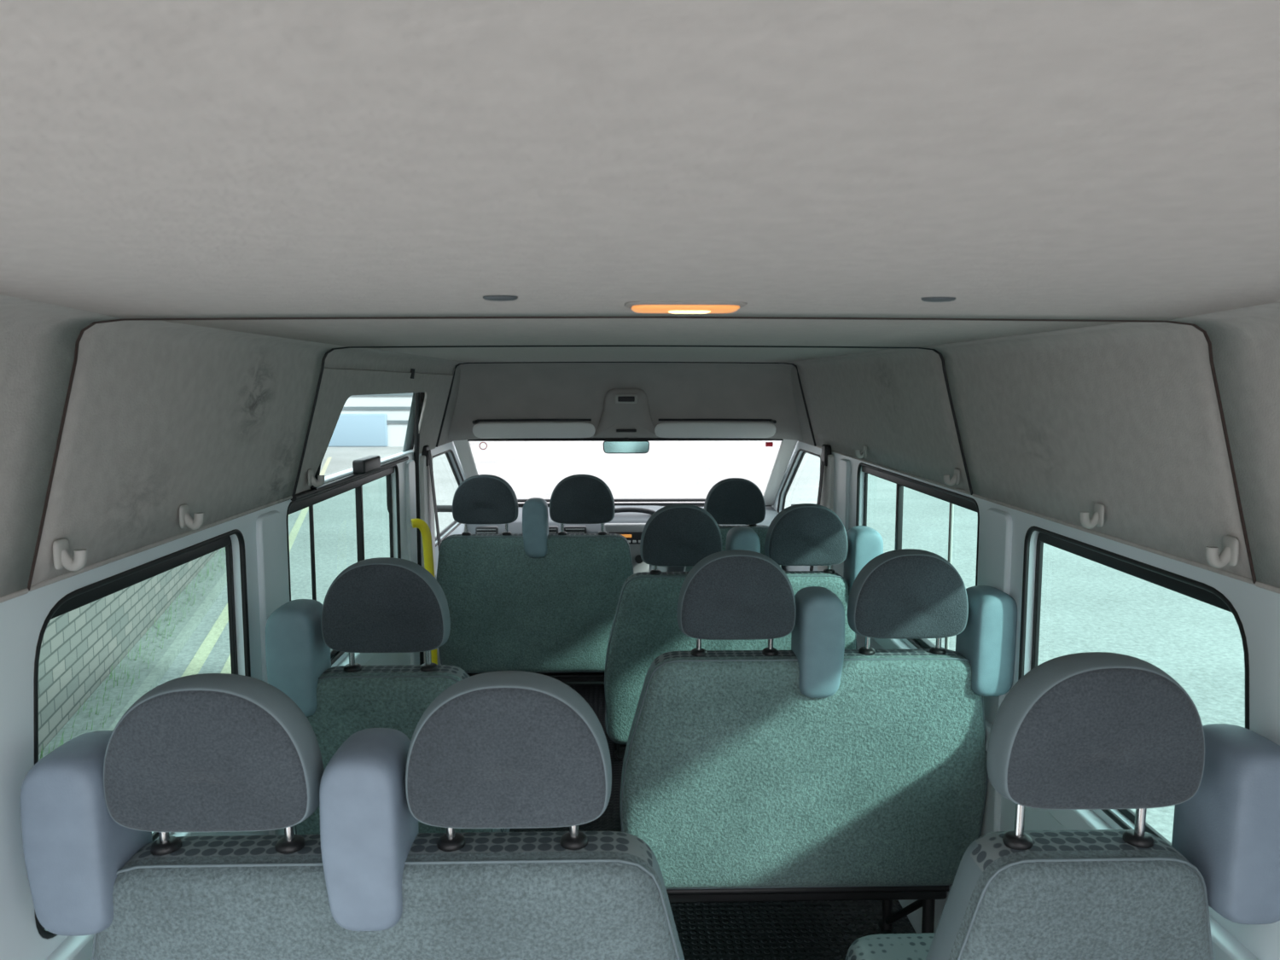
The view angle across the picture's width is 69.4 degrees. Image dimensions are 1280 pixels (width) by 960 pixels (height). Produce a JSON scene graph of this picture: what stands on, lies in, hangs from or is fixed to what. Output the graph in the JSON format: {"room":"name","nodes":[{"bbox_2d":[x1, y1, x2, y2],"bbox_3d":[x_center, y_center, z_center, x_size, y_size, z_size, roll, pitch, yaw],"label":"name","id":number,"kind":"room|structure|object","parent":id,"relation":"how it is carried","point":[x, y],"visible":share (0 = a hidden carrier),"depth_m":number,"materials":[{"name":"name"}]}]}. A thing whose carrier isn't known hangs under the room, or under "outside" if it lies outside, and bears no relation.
{"room":"vehicle interior","nodes":[
{"label":"vehicle interior","id":0,"kind":"room"},
{"bbox_2d":[0,441,465,959],"bbox_3d":[-0.903,0.750,2.704,0.032,1.510,5.570,0,6,-1],"label":"wall","id":1,"kind":"structure","parent":0,"point":[22,618],"depth_m":1.29,"materials":[{"name":"paint"}]},
{"bbox_2d":[0,587,28,603],"bbox_3d":[-0.828,0.226,0.566,0.009,0.009,1.422,0,6,-1],"label":"trim","id":2,"kind":"structure","parent":1,"relation":"attached to","point":[24,591],"depth_m":1.24,"materials":[{"name":"plastic"}]},
{"bbox_2d":[0,294,122,597],"bbox_3d":[-0.696,0.039,0.550,0.272,0.376,1.422,0,6,-1],"label":"trim","id":3,"kind":"structure","parent":1,"relation":"attached to","point":[37,340],"depth_m":1.19,"materials":[{"name":"plastic"}]},
{"bbox_2d":[52,538,87,571],"bbox_3d":[-0.817,0.108,1.328,0.043,0.047,0.033,0,6,-1],"label":"coat hook","id":4,"kind":"object","parent":1,"relation":"attached to","point":[62,558],"visible":1,"depth_m":1.32,"materials":[{"name":"grey plastic"}]},
{"bbox_2d":[50,535,230,619],"bbox_3d":[-0.886,0.161,1.673,0.016,0.029,0.660,0,6,-1],"label":"window frame","id":5,"kind":"structure","parent":1,"relation":"attached to","point":[77,602],"depth_m":1.61,"materials":[{"name":"black rubber"}]},
{"bbox_2d":[42,536,238,929],"bbox_3d":[-0.892,0.387,1.670,0.010,0.525,0.813,0,6,-1],"label":"black border","id":6,"kind":"object","parent":1,"relation":"attached to","point":[229,555],"visible":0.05,"depth_m":2.04,"materials":[{"name":"black rubber"}]},
{"bbox_2d":[33,529,250,938],"bbox_3d":[-0.865,0.387,1.670,0.012,0.496,0.785,0,6,-1],"label":"seal","id":7,"kind":"object","parent":1,"relation":"attached to","point":[44,933],"visible":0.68,"depth_m":1.57,"materials":[{"name":"black rubber"}]},
{"bbox_2d":[28,320,345,592],"bbox_3d":[-0.789,-0.091,1.779,0.157,0.381,1.073,0,6,-1],"label":"trim","id":8,"kind":"structure","parent":1,"relation":"attached to","point":[161,416],"depth_m":1.58,"materials":[{"name":"plastic"}]},
{"bbox_2d":[178,504,203,529],"bbox_3d":[-0.827,0.068,1.705,0.043,0.047,0.033,0,6,-1],"label":"coat hook","id":9,"kind":"object","parent":1,"relation":"attached to","point":[185,520],"visible":1,"depth_m":1.70,"materials":[{"name":"grey plastic"}]},
{"bbox_2d":[45,573,436,959],"bbox_3d":[-0.861,0.636,2.105,0.042,0.060,3.900,0,6,-1],"label":"sill ledge","id":10,"kind":"object","parent":1,"relation":"attached to","point":[78,947],"visible":0.18,"depth_m":1.37,"materials":[{"name":"paint"}]},
{"bbox_2d":[256,511,285,835],"bbox_3d":[-0.873,0.639,2.221,0.022,1.130,0.130,0,6,-1],"label":"pillar pressing","id":11,"kind":"structure","parent":1,"relation":"attached to","point":[269,537],"depth_m":2.14,"materials":[{"name":"paint"}]},
{"bbox_2d":[307,469,324,487],"bbox_3d":[-0.845,-0.005,2.411,0.043,0.047,0.033,0,6,-1],"label":"coat hook","id":12,"kind":"object","parent":1,"relation":"attached to","point":[312,480],"visible":1,"depth_m":2.40,"materials":[{"name":"grey plastic"}]},
{"bbox_2d":[330,648,338,657],"bbox_3d":[-0.914,0.485,2.933,0.024,0.020,1.140,0,6,-1],"label":"rail","id":13,"kind":"object","parent":1,"relation":"attached to","point":[333,653],"visible":0.02,"depth_m":2.70,"materials":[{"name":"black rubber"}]},
{"bbox_2d":[308,505,316,600],"bbox_3d":[-0.912,0.289,2.584,0.008,0.480,0.017,0,6,-1],"label":"bar","id":14,"kind":"object","parent":13,"relation":"attached to","point":[311,508],"visible":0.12,"depth_m":2.57,"materials":[{"name":"black metal"}]},
{"bbox_2d":[354,485,364,562],"bbox_3d":[-0.918,0.242,3.040,0.020,0.480,0.022,0,6,-1],"label":"bar","id":15,"kind":"object","parent":13,"relation":"attached to","point":[358,491],"visible":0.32,"depth_m":3.02,"materials":[{"name":"black metal"}]},
{"bbox_2d":[288,466,394,514],"bbox_3d":[-0.914,0.018,2.885,0.024,0.028,1.140,0,6,-1],"label":"window frame","id":16,"kind":"structure","parent":1,"relation":"attached to","point":[316,499],"depth_m":2.75,"materials":[{"name":"black plastic"}]},
{"bbox_2d":[286,464,401,665],"bbox_3d":[-0.897,0.250,2.909,0.012,0.513,1.191,0,6,-1],"label":"seal","id":17,"kind":"object","parent":1,"relation":"attached to","point":[340,654],"visible":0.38,"depth_m":2.86,"materials":[{"name":"black rubber"}]},
{"bbox_2d":[290,455,408,500],"bbox_3d":[-0.888,-0.020,2.957,0.016,0.015,1.270,0,6,-1],"label":"seal","id":18,"kind":"object","parent":1,"relation":"attached to","point":[304,494],"depth_m":2.69,"materials":[{"name":"black rubber"}]},
{"bbox_2d":[352,455,380,474],"bbox_3d":[-0.877,-0.050,2.969,0.040,0.045,0.200,0,6,-1],"label":"latch","id":19,"kind":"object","parent":1,"relation":"in","point":[367,464],"depth_m":2.90,"materials":[{"name":"black plastic"}]},
{"bbox_2d":[310,392,424,664],"bbox_3d":[-0.879,0.466,3.167,0.048,1.578,1.305,0,6,-1],"label":"door","id":20,"kind":"structure","parent":1,"relation":"in","point":[417,412],"depth_m":3.75,"materials":[{"name":"grey metal"}]},
{"bbox_2d":[295,367,453,494],"bbox_3d":[-0.865,-0.211,3.242,0.096,0.332,1.865,0,6,-1],"label":"trim","id":21,"kind":"structure","parent":1,"relation":"attached to","point":[337,385],"depth_m":2.69,"materials":[{"name":"plastic"}]},
{"bbox_2d":[387,474,393,557],"bbox_3d":[-0.924,0.250,2.909,0.010,0.542,1.220,0,6,-1],"label":"black border","id":22,"kind":"object","parent":1,"relation":"attached to","point":[389,476],"visible":0.03,"depth_m":3.48,"materials":[{"name":"black rubber"}]},
{"bbox_2d":[324,348,465,374],"bbox_3d":[-0.788,-0.407,3.226,0.073,0.059,1.890,0,6,-1],"label":"trim","id":23,"kind":"structure","parent":1,"relation":"attached to","point":[355,358],"depth_m":2.89,"materials":[{"name":"plastic"}]},
{"bbox_2d":[405,459,419,665],"bbox_3d":[-0.911,0.485,3.708,0.022,1.130,0.120,0,6,-1],"label":"pillar pressing","id":24,"kind":"structure","parent":1,"relation":"attached to","point":[410,465],"depth_m":3.64,"materials":[{"name":"paint"}]},
{"bbox_2d":[385,475,452,512],"bbox_3d":[-1.189,0.027,5.066,0.379,0.335,0.129,0,6,-1],"label":"mirror","id":25,"kind":"object","parent":1,"relation":"attached to","point":[439,508],"visible":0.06,"depth_m":5.05,"materials":[{"name":"black plastic"}]},
{"bbox_2d":[419,445,441,664],"bbox_3d":[-0.893,0.459,4.007,0.086,1.220,0.239,0,6,-1],"label":"belt","id":26,"kind":"object","parent":1,"relation":"attached to","point":[427,497],"visible":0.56,"depth_m":3.94,"materials":[{"name":"black fabric"}]},
{"bbox_2d":[435,452,459,541],"bbox_3d":[-0.970,0.045,4.671,0.010,0.445,1.130,0,6,-1],"label":"black border","id":27,"kind":"object","parent":1,"relation":"attached to","point":[454,522],"visible":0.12,"depth_m":4.73,"materials":[{"name":"black rubber"}]},
{"bbox_2d":[435,365,460,447],"bbox_3d":[-0.890,-0.366,4.427,0.116,0.394,0.514,0,6,-1],"label":"trim","id":28,"kind":"structure","parent":1,"relation":"attached to","point":[449,416],"depth_m":4.32,"materials":[{"name":"grey plastic"}]},
{"bbox_2d":[432,449,464,546],"bbox_3d":[-0.943,0.045,4.672,0.012,0.416,1.101,0,6,-1],"label":"seal","id":29,"kind":"object","parent":1,"relation":"attached to","point":[448,450],"visible":0.29,"depth_m":4.63,"materials":[{"name":"black rubber"}]},
{"bbox_2d":[453,439,478,478],"bbox_3d":[-0.909,-0.035,4.982,0.074,0.455,0.800,0,6,-2],"label":"trim","id":30,"kind":"structure","parent":1,"relation":"attached to","point":[462,447],"depth_m":4.78,"materials":[{"name":"white plastic"}]},
{"bbox_2d":[436,361,816,447],"bbox_3d":[-0.059,-0.347,4.202,1.743,0.392,0.012,0,6,-1],"label":"trim","id":31,"kind":"structure","parent":1,"relation":"attached to","point":[458,364],"depth_m":4.18,"materials":[{"name":"grey plastic"}]},
{"bbox_2d":[292,344,972,494],"bbox_3d":[-0.010,-0.151,2.334,1.741,0.387,0.010,0,6,-1],"label":"trim","id":32,"kind":"structure","parent":1,"relation":"attached to","point":[332,349],"depth_m":2.32,"materials":[{"name":"grey plastic"}]},
{"bbox_2d":[27,316,1256,590],"bbox_3d":[0.017,-0.040,1.281,1.741,0.383,0.010,0,6,-1],"label":"trim","id":33,"kind":"structure","parent":1,"relation":"attached to","point":[1210,350],"depth_m":1.26,"materials":[{"name":"grey plastic"}]},
{"bbox_2d":[324,367,443,477],"bbox_3d":[-0.009,-0.178,2.294,1.840,0.440,4.900,0,6,-1],"label":"roof","id":34,"kind":"structure","parent":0,"point":[409,441],"depth_m":3.82,"materials":[{"name":"paint"}]},
{"bbox_2d":[448,362,802,441],"bbox_3d":[-0.064,-0.371,4.401,1.771,0.382,0.425,0,6,-1],"label":"console","id":35,"kind":"object","parent":34,"relation":"attached to","point":[620,399],"visible":0.7,"depth_m":4.51,"materials":[{"name":"grey plastic"}]},
{"bbox_2d":[471,418,595,438],"bbox_3d":[-0.505,-0.245,4.434,0.580,0.094,0.145,0,6,-1],"label":"sun visor","id":36,"kind":"object","parent":35,"relation":"attached to","point":[495,430],"visible":1,"depth_m":4.41,"materials":[{"name":"white plastic"}]},
{"bbox_2d":[603,437,649,453],"bbox_3d":[-0.068,-0.177,4.590,0.231,0.090,0.051,0,6,-1],"label":"mirror","id":37,"kind":"object","parent":35,"relation":"attached to","point":[625,445],"visible":0.95,"depth_m":4.57,"materials":[{"name":"silver plastic"}]},
{"bbox_2d":[616,429,636,432],"bbox_3d":[-0.067,-0.242,4.529,0.100,0.015,0.020,0,6,-1],"label":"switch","id":38,"kind":"object","parent":35,"relation":"attached to","point":[617,430],"depth_m":4.52,"materials":[{"name":"black plastic"}]},
{"bbox_2d":[615,394,637,403],"bbox_3d":[-0.067,-0.394,4.498,0.110,0.045,0.040,0,6,-1],"label":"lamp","id":39,"kind":"object","parent":35,"relation":"attached to","point":[619,398],"depth_m":4.48,"materials":[{"name":"black plastic"}]},
{"bbox_2d":[654,418,776,438],"bbox_3d":[0.360,-0.248,4.458,0.581,0.094,0.141,0,6,-1],"label":"sun visor","id":40,"kind":"object","parent":35,"relation":"attached to","point":[743,430],"visible":1,"depth_m":4.44,"materials":[{"name":"white plastic"}]},
{"bbox_2d":[467,437,783,502],"bbox_3d":[-0.080,-0.043,5.037,1.754,0.423,0.765,0,6,-1],"label":"windscreen","id":41,"kind":"object","parent":34,"relation":"attached to","point":[767,444],"visible":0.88,"depth_m":4.64,"materials":[{"name":"clear glass"}]},
{"bbox_2d":[371,346,897,362],"bbox_3d":[-0.035,-0.438,3.242,1.436,0.010,1.890,0,6,-1],"label":"front headliner","id":42,"kind":"object","parent":34,"relation":"attached to","point":[542,353],"visible":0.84,"depth_m":3.03,"materials":[{"name":"fabric"}]},
{"bbox_2d":[0,0,1279,320],"bbox_3d":[0.035,-0.149,0.550,1.422,0.011,1.422,0,6,-1],"label":"rear headliner","id":43,"kind":"object","parent":34,"relation":"attached to","point":[1082,160],"visible":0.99,"depth_m":0.37,"materials":[{"name":"fabric"}]},
{"bbox_2d":[482,295,517,301],"bbox_3d":[-0.145,-0.190,0.962,0.036,0.007,0.024,0,6,-1],"label":"plug","id":44,"kind":"object","parent":43,"relation":"attached to","point":[494,298],"visible":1,"depth_m":0.95,"materials":[{"name":"grey plastic"}]},
{"bbox_2d":[624,301,747,314],"bbox_3d":[0.052,-0.199,1.067,0.140,0.012,0.080,0,6,-1],"label":"dome lamp","id":45,"kind":"object","parent":43,"relation":"attached to","point":[690,307],"visible":1,"depth_m":1.04,"materials":[{"name":"orange plastic"}]},
{"bbox_2d":[921,296,955,302],"bbox_3d":[0.315,-0.191,0.974,0.036,0.007,0.024,0,6,-1],"label":"plug","id":46,"kind":"object","parent":43,"relation":"attached to","point":[924,299],"visible":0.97,"depth_m":0.97,"materials":[{"name":"grey plastic"}]},
{"bbox_2d":[158,318,1127,347],"bbox_3d":[0.004,-0.282,1.780,1.430,0.010,1.073,0,6,-1],"label":"lining","id":47,"kind":"object","parent":34,"relation":"attached to","point":[487,331],"visible":0.8,"depth_m":1.67,"materials":[{"name":"fabric"}]},
{"bbox_2d":[517,502,771,507],"bbox_3d":[-0.090,0.673,5.524,1.760,1.080,0.030,0,6,-1],"label":"bulkhead","id":48,"kind":"object","parent":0,"point":[520,504],"visible":0.07,"depth_m":5.46,"materials":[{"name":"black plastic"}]},
{"bbox_2d":[467,505,785,573],"bbox_3d":[-0.082,0.445,5.163,1.724,0.608,0.580,0,6,-1],"label":"dashboard","id":49,"kind":"object","parent":48,"relation":"attached to","point":[629,521],"visible":0.22,"depth_m":4.97,"materials":[{"name":"grey plastic"}]},
{"bbox_2d":[475,526,498,534],"bbox_3d":[-0.816,0.277,4.928,0.120,0.060,0.035,0,6,-1],"label":"air vent","id":50,"kind":"object","parent":49,"relation":"attached to","point":[479,530],"depth_m":4.91,"materials":[{"name":"black plastic"}]},
{"bbox_2d":[548,525,558,533],"bbox_3d":[-0.496,0.277,4.936,0.120,0.060,0.035,0,6,-1],"label":"air vent","id":51,"kind":"object","parent":49,"relation":"attached to","point":[552,529],"depth_m":4.92,"materials":[{"name":"black plastic"}]},
{"bbox_2d":[564,525,586,533],"bbox_3d":[-0.346,0.276,4.940,0.120,0.060,0.035,0,6,-1],"label":"air vent","id":52,"kind":"object","parent":49,"relation":"attached to","point":[568,529],"depth_m":4.92,"materials":[{"name":"black plastic"}]},
{"bbox_2d":[509,684,916,959],"bbox_3d":[-0.018,1.429,2.798,1.800,0.060,5.570,0,6,-1],"label":"floor","id":53,"kind":"structure","parent":0,"point":[781,930],"depth_m":2.90,"materials":[{"name":"black rubber"}]},
{"bbox_2d":[20,670,684,959],"bbox_3d":[-0.364,0.872,1.576,0.894,1.299,0.672,0,6,-1],"label":"seat","id":54,"kind":"object","parent":53,"relation":"on","point":[501,749],"visible":1,"depth_m":1.22,"materials":[{"name":"fabric"}]},
{"bbox_2d":[265,557,509,834],"bbox_3d":[-0.581,0.788,2.366,0.477,1.304,0.675,0,6,-1],"label":"seat","id":55,"kind":"object","parent":53,"relation":"on","point":[379,604],"visible":0.44,"depth_m":2.00,"materials":[{"name":"fabric"}]},
{"bbox_2d":[410,518,437,664],"bbox_3d":[-0.801,0.732,3.468,0.084,1.188,0.038,-2,6,-20],"label":"grab rail","id":56,"kind":"object","parent":53,"relation":"on","point":[421,525],"visible":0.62,"depth_m":3.41,"materials":[{"name":"yellow paint"}]},
{"bbox_2d":[436,474,633,759],"bbox_3d":[-0.452,0.595,4.220,0.868,1.304,0.673,0,6,-1],"label":"seat","id":57,"kind":"object","parent":53,"relation":"on","point":[536,600],"visible":0.89,"depth_m":3.91,"materials":[{"name":"fabric"}]},
{"bbox_2d":[683,477,768,571],"bbox_3d":[0.417,0.590,4.465,0.468,1.264,0.669,0,6,-1],"label":"seat","id":58,"kind":"object","parent":53,"relation":"on","point":[732,503],"visible":0.27,"depth_m":4.09,"materials":[{"name":"fabric"}]},
{"bbox_2d":[604,503,883,761],"bbox_3d":[0.337,0.688,3.426,0.931,1.284,0.671,0,6,-1],"label":"seat","id":59,"kind":"object","parent":53,"relation":"on","point":[645,627],"visible":0.44,"depth_m":3.08,"materials":[{"name":"fabric"}]},
{"bbox_2d":[605,712,609,736],"bbox_3d":[0.084,0.837,3.541,0.431,0.161,0.460,0,6,-1],"label":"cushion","id":60,"kind":"object","parent":59,"relation":"on","point":[606,712],"depth_m":3.33,"materials":[{"name":"fabric"}]},
{"bbox_2d":[619,548,1017,933],"bbox_3d":[0.408,0.777,2.491,0.926,1.299,0.672,0,6,-1],"label":"seat","id":61,"kind":"object","parent":53,"relation":"on","point":[817,769],"visible":0.99,"depth_m":2.19,"materials":[{"name":"fabric"}]},
{"bbox_2d":[845,651,1279,959],"bbox_3d":[0.639,0.859,1.585,0.483,1.324,0.681,0,6,-1],"label":"seat","id":62,"kind":"object","parent":53,"relation":"on","point":[1088,730],"visible":1,"depth_m":1.24,"materials":[{"name":"fabric"}]},
{"bbox_2d":[845,932,935,959],"bbox_3d":[0.617,1.027,1.709,0.431,0.161,0.460,0,6,-1],"label":"cushion","id":63,"kind":"object","parent":62,"relation":"on","point":[883,946],"depth_m":1.86,"materials":[{"name":"fabric"}]},
{"bbox_2d":[771,441,1279,959],"bbox_3d":[0.867,0.745,2.750,0.032,1.510,5.570,0,6,-1],"label":"wall","id":64,"kind":"structure","parent":0,"point":[1258,609],"depth_m":1.69,"materials":[{"name":"paint"}]},
{"bbox_2d":[763,439,797,505],"bbox_3d":[0.752,-0.039,5.024,0.074,0.455,0.800,0,6,-1],"label":"trim","id":65,"kind":"structure","parent":64,"relation":"attached to","point":[787,447],"depth_m":4.97,"materials":[{"name":"white plastic"}]},
{"bbox_2d":[781,451,806,510],"bbox_3d":[0.829,0.040,4.717,0.010,0.445,1.130,0,6,-1],"label":"black border","id":66,"kind":"object","parent":64,"relation":"attached to","point":[803,452],"visible":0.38,"depth_m":4.96,"materials":[{"name":"black rubber"}]},
{"bbox_2d":[777,448,820,512],"bbox_3d":[0.802,0.040,4.716,0.012,0.416,1.101,0,6,-1],"label":"seal","id":67,"kind":"object","parent":64,"relation":"attached to","point":[800,450],"visible":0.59,"depth_m":4.89,"materials":[{"name":"black rubber"}]},
{"bbox_2d":[791,366,816,445],"bbox_3d":[0.760,-0.370,4.469,0.116,0.394,0.514,0,6,-1],"label":"trim","id":68,"kind":"structure","parent":64,"relation":"attached to","point":[807,438],"depth_m":4.36,"materials":[{"name":"grey plastic"}]},
{"bbox_2d":[809,444,834,570],"bbox_3d":[0.789,0.454,4.050,0.086,1.220,0.239,0,6,-1],"label":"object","id":69,"kind":"object","parent":64,"relation":"attached to","point":[825,496],"visible":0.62,"depth_m":3.95,"materials":[{"name":"grey plastic"}]},
{"bbox_2d":[837,459,849,576],"bbox_3d":[0.822,0.480,3.752,0.022,1.130,0.120,0,6,-1],"label":"pillar pressing","id":70,"kind":"structure","parent":64,"relation":"attached to","point":[844,480],"depth_m":3.69,"materials":[{"name":"paint"}]},
{"bbox_2d":[855,445,866,459],"bbox_3d":[0.797,-0.100,3.329,0.043,0.047,0.033,0,6,-1],"label":"coat hook","id":71,"kind":"object","parent":64,"relation":"attached to","point":[864,454],"visible":1,"depth_m":3.32,"materials":[{"name":"grey plastic"}]},
{"bbox_2d":[863,472,867,526],"bbox_3d":[0.875,0.245,2.955,0.010,0.542,1.220,0,6,-1],"label":"black border","id":72,"kind":"object","parent":64,"relation":"attached to","point":[865,495],"visible":0.08,"depth_m":3.52,"materials":[{"name":"black rubber"}]},
{"bbox_2d":[788,348,971,495],"bbox_3d":[0.761,-0.249,3.283,0.157,0.385,1.890,0,6,-1],"label":"trim","id":73,"kind":"structure","parent":64,"relation":"attached to","point":[893,403],"depth_m":2.94,"materials":[{"name":"plastic"}]},
{"bbox_2d":[855,462,979,648],"bbox_3d":[0.848,0.245,2.954,0.012,0.513,1.191,0,6,-1],"label":"seal","id":74,"kind":"object","parent":64,"relation":"attached to","point":[916,645],"visible":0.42,"depth_m":2.84,"materials":[{"name":"black rubber"}]},
{"bbox_2d":[861,465,977,511],"bbox_3d":[0.865,0.013,2.930,0.024,0.028,1.140,0,6,-1],"label":"rail","id":75,"kind":"object","parent":64,"relation":"attached to","point":[947,497],"visible":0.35,"depth_m":2.79,"materials":[{"name":"black plastic"}]},
{"bbox_2d":[913,638,935,648],"bbox_3d":[0.865,0.480,2.979,0.024,0.020,1.140,0,6,-1],"label":"rail","id":76,"kind":"object","parent":64,"relation":"attached to","point":[925,642],"visible":0.02,"depth_m":2.80,"materials":[{"name":"grey metal"}]},
{"bbox_2d":[894,483,903,550],"bbox_3d":[0.862,0.237,3.085,0.020,0.480,0.022,0,6,-1],"label":"bar","id":77,"kind":"object","parent":76,"relation":"attached to","point":[899,489],"visible":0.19,"depth_m":3.06,"materials":[{"name":"black metal"}]},
{"bbox_2d":[944,502,954,649],"bbox_3d":[0.879,0.285,2.631,0.008,0.480,0.017,0,6,-1],"label":"bar","id":78,"kind":"object","parent":76,"relation":"attached to","point":[951,505],"visible":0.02,"depth_m":2.61,"materials":[{"name":"grey plastic"}]},
{"bbox_2d":[942,468,960,486],"bbox_3d":[0.821,-0.007,2.434,0.043,0.047,0.033,0,6,-1],"label":"coat hook","id":79,"kind":"object","parent":64,"relation":"attached to","point":[955,480],"visible":1,"depth_m":2.43,"materials":[{"name":"grey plastic"}]},
{"bbox_2d":[979,508,1012,836],"bbox_3d":[0.861,0.634,2.266,0.022,1.130,0.130,0,6,-1],"label":"pillar pressing","id":80,"kind":"structure","parent":64,"relation":"attached to","point":[998,523],"depth_m":2.22,"materials":[{"name":"paint"}]},
{"bbox_2d":[872,638,1259,959],"bbox_3d":[0.855,0.631,2.150,0.042,0.060,3.900,0,6,-1],"label":"sill ledge","id":81,"kind":"object","parent":64,"relation":"attached to","point":[1225,946],"visible":0.02,"depth_m":1.74,"materials":[{"name":"paint"}]},
{"bbox_2d":[922,321,1255,585],"bbox_3d":[0.796,-0.095,1.820,0.157,0.381,1.073,0,6,-1],"label":"trim","id":82,"kind":"structure","parent":64,"relation":"attached to","point":[1125,418],"depth_m":1.62,"materials":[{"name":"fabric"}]},
{"bbox_2d":[1079,503,1105,529],"bbox_3d":[0.839,0.067,1.718,0.043,0.047,0.033,0,6,-1],"label":"coat hook","id":83,"kind":"object","parent":64,"relation":"attached to","point":[1097,518],"visible":1,"depth_m":1.71,"materials":[{"name":"grey plastic"}]},
{"bbox_2d":[1030,533,1171,845],"bbox_3d":[0.907,0.382,1.716,0.010,0.525,0.813,0,6,-1],"label":"black border","id":84,"kind":"object","parent":64,"relation":"attached to","point":[1128,813],"visible":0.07,"depth_m":2.08,"materials":[{"name":"black rubber"}]},
{"bbox_2d":[1018,525,1249,829],"bbox_3d":[0.880,0.382,1.715,0.012,0.496,0.785,0,6,-1],"label":"seal","id":85,"kind":"object","parent":64,"relation":"attached to","point":[1119,821],"visible":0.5,"depth_m":1.70,"materials":[{"name":"black rubber"}]},
{"bbox_2d":[1039,532,1231,612],"bbox_3d":[0.900,0.156,1.719,0.016,0.029,0.660,0,6,-1],"label":"header rail","id":86,"kind":"object","parent":64,"relation":"attached to","point":[1201,595],"visible":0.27,"depth_m":1.65,"materials":[{"name":"black plastic"}]},
{"bbox_2d":[1205,535,1239,568],"bbox_3d":[0.849,0.105,1.351,0.043,0.047,0.033,0,6,-1],"label":"coat hook","id":87,"kind":"object","parent":64,"relation":"attached to","point":[1229,555],"visible":1,"depth_m":1.34,"materials":[{"name":"grey plastic"}]},
{"bbox_2d":[1168,302,1279,587],"bbox_3d":[0.767,0.035,0.588,0.272,0.376,1.422,0,6,-1],"label":"trim","id":88,"kind":"structure","parent":64,"relation":"attached to","point":[1245,341],"depth_m":1.24,"materials":[{"name":"fabric"}]},
{"bbox_2d":[1255,581,1279,593],"bbox_3d":[0.899,0.221,0.611,0.009,0.009,1.422,0,6,-1],"label":"trim","id":89,"kind":"structure","parent":64,"relation":"attached to","point":[1259,584],"depth_m":1.29,"materials":[{"name":"plastic"}]},
{"label":"outside","id":90,"kind":"structure","parent":0,"visible":0},
{"bbox_2d":[156,440,1245,843],"bbox_3d":[-0.596,-0.314,25.095,120.000,0.001,130.000,0,6,-1],"label":"ground","id":91,"kind":"structure","parent":90,"point":[1087,605],"depth_m":12.96,"materials":[{"name":"concrete"}]},
{"bbox_2d":[38,549,218,754],"bbox_3d":[-5.957,-0.742,12.753,0.252,3.400,33.000,-2,6,-16],"label":"brick wall","id":92,"kind":"structure","parent":91,"relation":"on","point":[80,646],"depth_m":6.74,"materials":[{"name":"grey brick"}]},
{"bbox_2d":[38,546,226,761],"bbox_3d":[-5.691,0.916,13.005,0.296,0.050,33.000,-2,6,-16],"label":"pavement","id":93,"kind":"structure","parent":91,"relation":"on","point":[80,723],"depth_m":7.42,"materials":[{"name":"grey concrete"}]},
{"bbox_2d":[40,546,225,758],"bbox_3d":[-4.126,1.373,7.738,0.264,0.130,11.982,-2,6,-16],"label":"weeds","id":94,"kind":"object","parent":93,"relation":"on","point":[159,625],"visible":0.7,"depth_m":7.28,"materials":[{"name":"green plant"}]},
{"bbox_2d":[107,570,226,730],"bbox_3d":[-5.510,0.908,13.058,0.081,0.055,33.000,-2,6,-16],"label":"kerb","id":95,"kind":"object","parent":91,"relation":"on","point":[161,667],"depth_m":7.83,"materials":[{"name":"concrete"}]},
{"bbox_2d":[181,457,331,676],"bbox_3d":[-5.151,0.922,13.166,0.390,0.003,33.000,-2,6,-16],"label":"road marking","id":96,"kind":"object","parent":91,"relation":"on","point":[206,648],"visible":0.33,"depth_m":8.39,"materials":[{"name":"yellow paint"}]},
{"bbox_2d":[340,395,413,446],"bbox_3d":[-16.175,-4.394,35.329,17.400,6.000,4.000,0,6,-1],"label":"cladding wall","id":97,"kind":"structure","parent":91,"relation":"on","point":[396,432],"depth_m":33.69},
{"bbox_2d":[327,413,388,447],"bbox_3d":[-10.324,-1.813,33.713,2.200,1.200,0.150,0,6,-1],"label":"roller shutter","id":98,"kind":"object","parent":97,"relation":"attached to","point":[351,430],"visible":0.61,"depth_m":33.64,"materials":[{"name":"blue"}]},
{"bbox_2d":[342,406,410,409],"bbox_3d":[-16.122,-2.598,33.481,17.400,0.110,0.090,0,6,-1],"label":"cladding shadow gap","id":99,"kind":"object","parent":97,"relation":"attached to","point":[381,407],"depth_m":33.61,"materials":[{"name":"grey"}]},
{"bbox_2d":[352,392,413,395],"bbox_3d":[-16.122,-3.095,33.429,17.400,0.110,0.090,0,6,-1],"label":"cladding shadow gap","id":100,"kind":"object","parent":97,"relation":"attached to","point":[410,393],"depth_m":33.57,"materials":[{"name":"grey"}]},
{"bbox_2d":[386,420,407,423],"bbox_3d":[-16.122,-2.101,33.532,17.400,0.110,0.090,0,6,-1],"label":"cladding shadow gap","id":101,"kind":"object","parent":97,"relation":"attached to","point":[387,421],"depth_m":33.68,"materials":[{"name":"grey"}]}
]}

